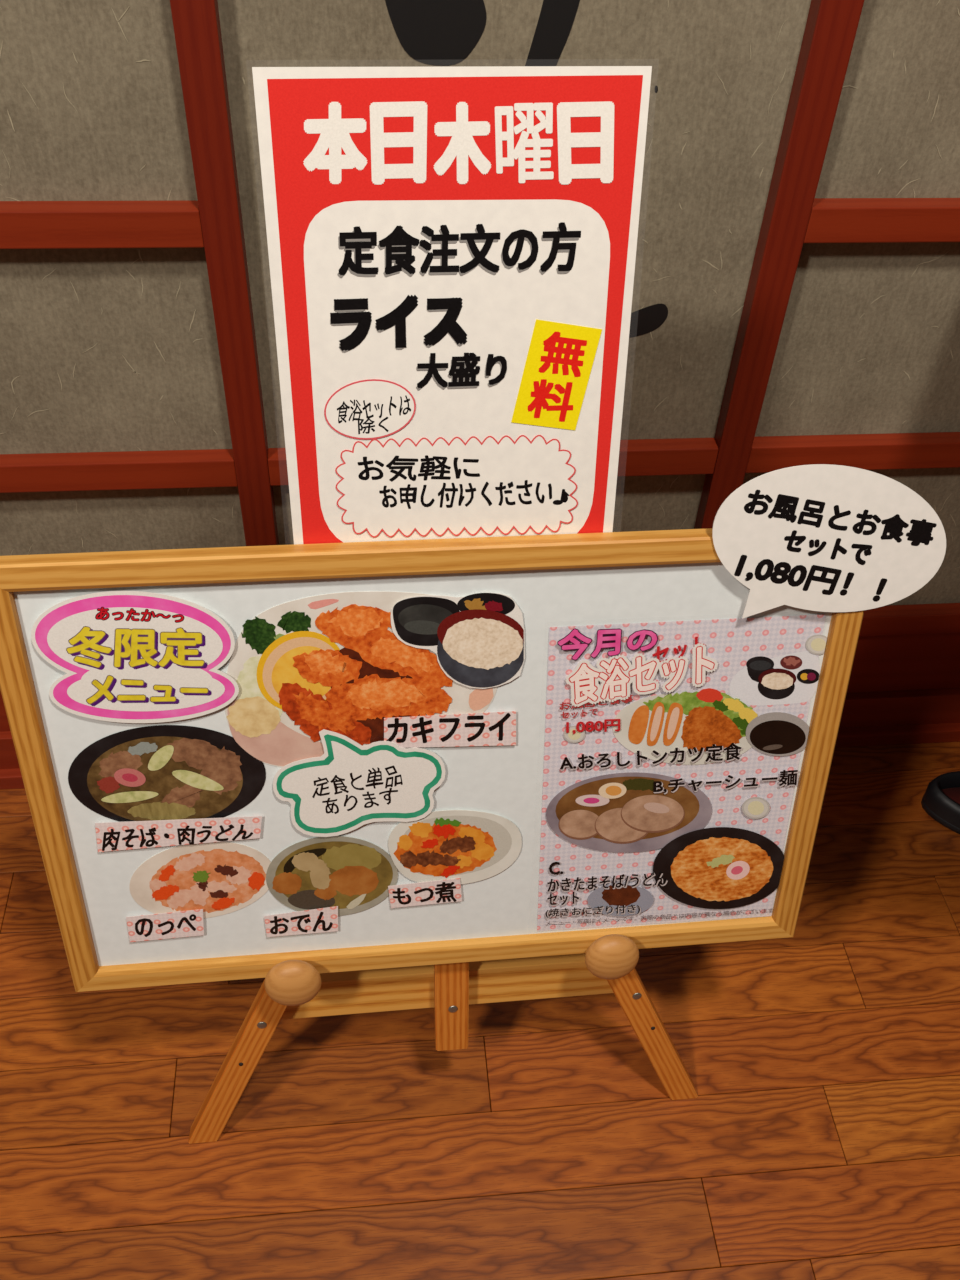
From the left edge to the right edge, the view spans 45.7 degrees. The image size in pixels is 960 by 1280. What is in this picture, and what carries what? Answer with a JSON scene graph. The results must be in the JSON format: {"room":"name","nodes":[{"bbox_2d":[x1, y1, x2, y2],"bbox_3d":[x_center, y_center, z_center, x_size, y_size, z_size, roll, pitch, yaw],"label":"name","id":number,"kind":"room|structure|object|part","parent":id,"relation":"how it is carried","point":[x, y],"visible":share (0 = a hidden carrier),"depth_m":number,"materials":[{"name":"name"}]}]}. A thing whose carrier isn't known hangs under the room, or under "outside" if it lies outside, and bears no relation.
{"room":"restaurant entrance","nodes":[
{"label":"restaurant entrance","id":0,"kind":"room"},
{"bbox_2d":[331,647,425,742],"bbox_3d":[-0.067,0.039,0.803,0.076,0.086,0.001,-3,32,-6],"label":"fried food","id":1,"kind":"object","parent":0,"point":[376,725],"depth_m":0.79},
{"bbox_2d":[404,816,511,875],"bbox_3d":[-0.019,0.160,0.882,0.088,0.061,0.001,-3,32,-6],"label":"food","id":2,"kind":"object","parent":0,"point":[502,839],"depth_m":0.88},
{"bbox_2d":[0,0,959,789],"bbox_3d":[0.033,-0.498,0.750,2.302,1.800,0.044,-2,45,-5],"label":"wall","id":3,"kind":"structure","parent":0,"point":[796,296],"depth_m":0.94,"materials":[{"name":"paper"}]},
{"bbox_3d":[-0.450,0.074,1.275,0.432,0.168,0.010,-2,45,-5],"label":"kick panel","id":4,"kind":"part","parent":3,"relation":"part of","materials":[{"name":"brown wood"}]},
{"bbox_3d":[-0.452,0.120,1.312,0.424,0.053,0.019,-2,45,-5],"label":"rail","id":5,"kind":"part","parent":3,"relation":"part of","materials":[{"name":"brown wood"}]},
{"bbox_3d":[-0.428,-0.317,0.872,0.424,0.030,0.019,-2,45,-5],"label":"rail","id":6,"kind":"part","parent":3,"relation":"part of","materials":[{"name":"brown wood"}]},
{"bbox_3d":[-0.437,-0.151,1.039,0.424,0.030,0.019,-2,45,-5],"label":"rail","id":7,"kind":"part","parent":3,"relation":"part of","materials":[{"name":"brown wood"}]},
{"bbox_3d":[-0.417,-0.540,0.662,0.432,1.550,0.002,-2,45,-5],"label":"paper panel","id":8,"kind":"part","parent":3,"relation":"part of","materials":[{"name":"grey paper"}]},
{"bbox_3d":[-0.002,0.128,1.380,2.302,0.022,0.044,-2,45,-5],"label":"sill","id":9,"kind":"part","parent":3,"relation":"part of","materials":[{"name":"brown wood"}]},
{"bbox_3d":[0.015,-0.170,1.081,0.424,0.030,0.019,-2,45,-5],"label":"rail","id":10,"kind":"part","parent":3,"relation":"part of","materials":[{"name":"brown wood"}]},
{"bbox_3d":[0.035,-0.558,0.705,0.432,1.550,0.002,-2,45,-5],"label":"paper panel","id":11,"kind":"part","parent":3,"relation":"part of","materials":[{"name":"grey paper"}]},
{"bbox_3d":[0.488,-0.576,0.747,0.431,1.550,0.002,-2,45,-5],"label":"paper panel","id":12,"kind":"part","parent":3,"relation":"part of","materials":[{"name":"grey paper"}]},
{"bbox_3d":[0.468,-0.188,1.124,0.423,0.030,0.019,-2,45,-5],"label":"rail","id":13,"kind":"part","parent":3,"relation":"part of","materials":[{"name":"brown wood"}]},
{"bbox_3d":[0.477,-0.353,0.957,0.423,0.030,0.019,-2,45,-5],"label":"rail","id":14,"kind":"part","parent":3,"relation":"part of","materials":[{"name":"brown wood"}]},
{"bbox_3d":[0.453,0.084,1.397,0.423,0.053,0.019,-2,45,-5],"label":"rail","id":15,"kind":"part","parent":3,"relation":"part of","materials":[{"name":"brown wood"}]},
{"bbox_3d":[0.455,0.038,1.360,0.431,0.168,0.010,-2,45,-5],"label":"kick panel","id":16,"kind":"part","parent":3,"relation":"part of","materials":[{"name":"brown wood"}]},
{"bbox_3d":[0.459,-0.022,1.290,0.423,0.030,0.019,-2,45,-5],"label":"rail","id":17,"kind":"part","parent":3,"relation":"part of","materials":[{"name":"brown wood"}]},
{"bbox_2d":[0,742,959,1279],"bbox_3d":[0.145,0.789,0.769,4.758,0.030,1.930,-2,45,-5],"label":"floor","id":18,"kind":"structure","parent":0,"point":[819,1139],"depth_m":1.08,"materials":[{"name":"brown wood"}]},
{"bbox_2d":[188,934,697,1143],"bbox_3d":[-0.036,0.142,0.993,0.481,0.549,0.330,-3,45,-6],"label":"easel","id":19,"kind":"object","parent":18,"relation":"on","point":[291,989],"visible":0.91,"depth_m":1.00,"materials":[{"name":"brown wood"}]},
{"bbox_3d":[-0.145,0.246,0.940,0.025,0.544,0.016,19,27,-18],"label":"leg","id":20,"kind":"part","parent":19,"relation":"part of","materials":[{"name":"brown wood"}]},
{"bbox_3d":[-0.149,0.274,0.911,0.045,0.045,0.025,-3,32,-6],"label":"knob","id":21,"kind":"part","parent":19,"relation":"part of","materials":[{"name":"brown wood"}]},
{"bbox_2d":[0,528,863,991],"bbox_3d":[-0.026,0.101,0.847,0.595,0.376,0.105,-3,45,-6],"label":"menu board","id":22,"kind":"object","parent":19,"relation":"on","point":[580,579],"depth_m":0.83,"materials":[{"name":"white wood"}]},
{"bbox_3d":[-0.312,0.114,0.818,0.020,0.384,0.014,-3,32,-6],"label":"frame rail","id":23,"kind":"part","parent":22,"relation":"part of","materials":[{"name":"brown wood"}]},
{"bbox_2d":[31,591,238,722],"bbox_3d":[-0.229,0.013,0.763,0.130,0.102,0.025,-2,45,-6],"label":"sticker","id":24,"kind":"object","parent":22,"relation":"attached to","point":[125,656],"visible":1,"depth_m":0.76,"materials":[{"name":"pink paper"}]},
{"bbox_3d":[-0.245,0.223,0.890,0.060,0.029,0.007,-3,45,-6],"label":"caption strip","id":25,"kind":"part","parent":22,"relation":"part of","materials":[{"name":"paper"}]},
{"bbox_2d":[68,725,265,821],"bbox_3d":[-0.224,0.097,0.819,0.139,0.084,0.021,-3,45,-6],"label":"picture","id":26,"kind":"object","parent":22,"relation":"in","point":[158,772],"visible":1,"depth_m":0.82,"materials":[{"name":"multicoloured paper"}]},
{"bbox_3d":[-0.222,0.142,0.844,0.122,0.027,0.007,-3,45,-6],"label":"caption strip","id":27,"kind":"part","parent":22,"relation":"part of","materials":[{"name":"paper"}]},
{"bbox_2d":[129,842,270,917],"bbox_3d":[-0.213,0.185,0.874,0.110,0.076,0.019,-4,46,-7],"label":"picture","id":28,"kind":"object","parent":22,"relation":"in","point":[216,878],"visible":1,"depth_m":0.87},
{"bbox_3d":[-0.141,0.224,0.904,0.058,0.027,0.007,-4,46,-7],"label":"caption strip","id":29,"kind":"part","parent":22,"relation":"part of","materials":[{"name":"paper"}]},
{"bbox_2d":[266,836,397,915],"bbox_3d":[-0.115,0.184,0.886,0.102,0.081,0.020,-3,45,-6],"label":"picture","id":30,"kind":"object","parent":22,"relation":"attached to","point":[354,875],"visible":1,"depth_m":0.88},
{"bbox_2d":[273,729,445,836],"bbox_3d":[-0.088,0.105,0.838,0.126,0.097,0.024,-3,46,-6],"label":"speech bubble","id":31,"kind":"object","parent":22,"relation":"attached to","point":[352,785],"visible":1,"depth_m":0.84,"materials":[{"name":"white paper"}]},
{"bbox_3d":[-0.024,-0.054,0.752,0.595,0.020,0.014,-3,32,-6],"label":"frame rail","id":32,"kind":"part","parent":22,"relation":"part of","materials":[{"name":"brown wood"}]},
{"bbox_2d":[225,591,496,766],"bbox_3d":[-0.082,0.029,0.797,0.192,0.141,0.035,-4,46,-7],"label":"picture","id":33,"kind":"object","parent":22,"relation":"attached to","point":[302,668],"visible":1,"depth_m":0.79},
{"bbox_3d":[-0.138,0.003,0.772,0.017,0.016,0.001,-3,32,-6],"label":"parsley stem","id":34,"kind":"part","parent":33,"relation":"part of","materials":[{"name":"green paper"}]},
{"bbox_3d":[-0.043,0.201,0.903,0.058,0.026,0.006,-3,46,-6],"label":"caption strip","id":35,"kind":"part","parent":22,"relation":"part of","materials":[{"name":"paper"}]},
{"bbox_3d":[-0.029,0.256,0.942,0.595,0.020,0.014,-3,32,-6],"label":"frame rail","id":36,"kind":"part","parent":22,"relation":"part of","materials":[{"name":"brown wood"}]},
{"bbox_3d":[-0.021,0.066,0.824,0.096,0.030,0.008,-2,45,-5],"label":"caption strip","id":37,"kind":"part","parent":22,"relation":"part of","materials":[{"name":"white paper"}]},
{"bbox_2d":[252,66,651,543],"bbox_3d":[-0.015,-0.175,0.690,0.223,0.308,0.076,-3,45,-6],"label":"poster","id":38,"kind":"object","parent":22,"relation":"attached to","point":[452,250],"visible":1,"depth_m":0.67,"materials":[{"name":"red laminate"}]},
{"bbox_2d":[388,810,521,883],"bbox_3d":[-0.019,0.161,0.884,0.104,0.074,0.019,-2,45,-6],"label":"picture","id":39,"kind":"object","parent":22,"relation":"attached to","point":[469,846],"visible":1,"depth_m":0.88},
{"bbox_2d":[391,593,524,688],"bbox_3d":[-0.015,0.002,0.787,0.093,0.076,0.019,-3,45,-6],"label":"picture","id":40,"kind":"object","parent":22,"relation":"attached to","point":[477,640],"visible":1,"depth_m":0.78,"materials":[{"name":"multicoloured paper"}]},
{"bbox_2d":[393,597,459,645],"bbox_3d":[-0.036,-0.012,0.774,0.046,0.039,0.001,-3,32,-6],"label":"soup bowl","id":41,"kind":"object","parent":40,"relation":"on","point":[409,637],"depth_m":0.77,"materials":[{"name":"black paper"}]},
{"bbox_2d":[437,609,523,686],"bbox_3d":[0.001,0.006,0.791,0.061,0.062,0.015,-2,45,-5],"label":"rice bowl","id":42,"kind":"object","parent":40,"relation":"on","point":[476,647],"depth_m":0.79,"materials":[{"name":"white paper"}]},
{"bbox_3d":[0.004,-0.024,0.773,0.040,0.020,0.001,-3,32,-6],"label":"pickle dish","id":43,"kind":"part","parent":40,"relation":"part of","materials":[{"name":"black paper"}]},
{"bbox_2d":[537,614,826,930],"bbox_3d":[0.145,0.111,0.875,0.208,0.291,0.073,-3,45,-6],"label":"menu sheet","id":44,"kind":"object","parent":22,"relation":"attached to","point":[672,750],"visible":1,"depth_m":0.86,"materials":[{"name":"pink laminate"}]},
{"bbox_3d":[0.070,0.069,0.839,0.017,0.016,0.001,-3,32,-6],"label":"glass dish","id":45,"kind":"part","parent":44,"relation":"part of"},
{"bbox_3d":[0.115,0.213,0.932,0.056,0.036,0.001,-3,32,-6],"label":"plate","id":46,"kind":"part","parent":44,"relation":"part of","materials":[{"name":"white paper"}]},
{"bbox_2d":[546,772,711,852],"bbox_3d":[0.116,0.135,0.885,0.132,0.081,0.001,-3,32,-6],"label":"bowl","id":47,"kind":"object","parent":44,"relation":"on","point":[704,814],"depth_m":0.89,"materials":[{"name":"paper"}]},
{"bbox_2d":[546,909,770,924],"bbox_3d":[0.150,0.230,0.946,0.193,0.009,0.001,-3,32,-6],"label":"print","id":48,"kind":"object","parent":44,"relation":"attached to","point":[708,914],"depth_m":0.95},
{"bbox_3d":[0.154,0.067,0.849,0.114,0.068,0.001,-3,32,-6],"label":"plate","id":49,"kind":"part","parent":44,"relation":"part of","materials":[{"name":"paper"}]},
{"bbox_2d":[653,827,783,908],"bbox_3d":[0.193,0.186,0.925,0.109,0.090,0.001,-3,32,-6],"label":"bowl","id":50,"kind":"object","parent":44,"relation":"on","point":[663,861],"depth_m":0.92,"materials":[{"name":"orange paper"}]},
{"bbox_3d":[0.217,0.132,0.896,0.023,0.022,0.001,-3,32,-6],"label":"glass dish","id":51,"kind":"part","parent":44,"relation":"part of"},
{"bbox_2d":[746,656,773,667],"bbox_3d":[0.203,0.018,0.826,0.021,0.014,0.001,-3,32,-6],"label":"bowl","id":52,"kind":"object","parent":44,"relation":"on","point":[757,658],"depth_m":0.82,"materials":[{"name":"black paper"}]},
{"bbox_2d":[747,666,773,681],"bbox_3d":[0.204,0.024,0.830,0.020,0.016,0.001,-3,32,-6],"label":"bowl","id":53,"kind":"object","parent":44,"relation":"on","point":[754,674],"depth_m":0.83,"materials":[{"name":"black paper"}]},
{"bbox_2d":[758,682,794,698],"bbox_3d":[0.218,0.034,0.838,0.029,0.023,0.001,-3,32,-6],"label":"bowl","id":54,"kind":"object","parent":44,"relation":"on","point":[767,692],"depth_m":0.84,"materials":[{"name":"black paper"}]},
{"bbox_2d":[746,712,808,755],"bbox_3d":[0.224,0.071,0.861,0.050,0.042,0.001,-3,32,-6],"label":"sauce bowl","id":55,"kind":"object","parent":44,"relation":"on","point":[771,716],"depth_m":0.85,"materials":[{"name":"black paper"}]},
{"bbox_2d":[780,655,801,668],"bbox_3d":[0.226,0.016,0.828,0.017,0.012,0.001,-3,32,-6],"label":"bowl","id":56,"kind":"object","parent":44,"relation":"on","point":[783,664],"depth_m":0.83,"materials":[{"name":"red paper"}]},
{"bbox_2d":[797,669,818,683],"bbox_3d":[0.241,0.027,0.837,0.017,0.013,0.001,-3,32,-6],"label":"bowl","id":57,"kind":"object","parent":44,"relation":"on","point":[807,671],"depth_m":0.84,"materials":[{"name":"black paper"}]},
{"bbox_3d":[0.242,0.004,0.822,0.015,0.017,0.001,-3,32,-6],"label":"glass dish","id":58,"kind":"part","parent":44,"relation":"part of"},
{"bbox_3d":[0.259,0.087,0.876,0.020,0.384,0.014,-3,32,-6],"label":"frame rail","id":59,"kind":"part","parent":22,"relation":"part of","materials":[{"name":"brown wood"}]},
{"bbox_2d":[712,464,945,618],"bbox_3d":[0.237,-0.066,0.769,0.167,0.110,0.028,-3,45,-6],"label":"card","id":60,"kind":"object","parent":22,"relation":"attached to","point":[814,537],"visible":1,"depth_m":0.77,"materials":[{"name":"white paper"}]},
{"bbox_3d":[0.108,0.260,0.936,0.045,0.045,0.025,-3,32,-6],"label":"knob","id":61,"kind":"part","parent":19,"relation":"part of","materials":[{"name":"brown wood"}]},
{"bbox_3d":[0.094,0.234,0.965,0.025,0.541,0.016,-23,31,7],"label":"leg","id":62,"kind":"part","parent":19,"relation":"part of","materials":[{"name":"brown wood"}]},
{"bbox_2d":[921,771,959,833],"bbox_3d":[0.640,0.204,1.325,0.238,0.043,0.096,12,46,9],"label":"slipper","id":63,"kind":"object","parent":18,"relation":"on","point":[940,801],"visible":1,"depth_m":1.33,"materials":[{"name":"black plastic"}]}
]}

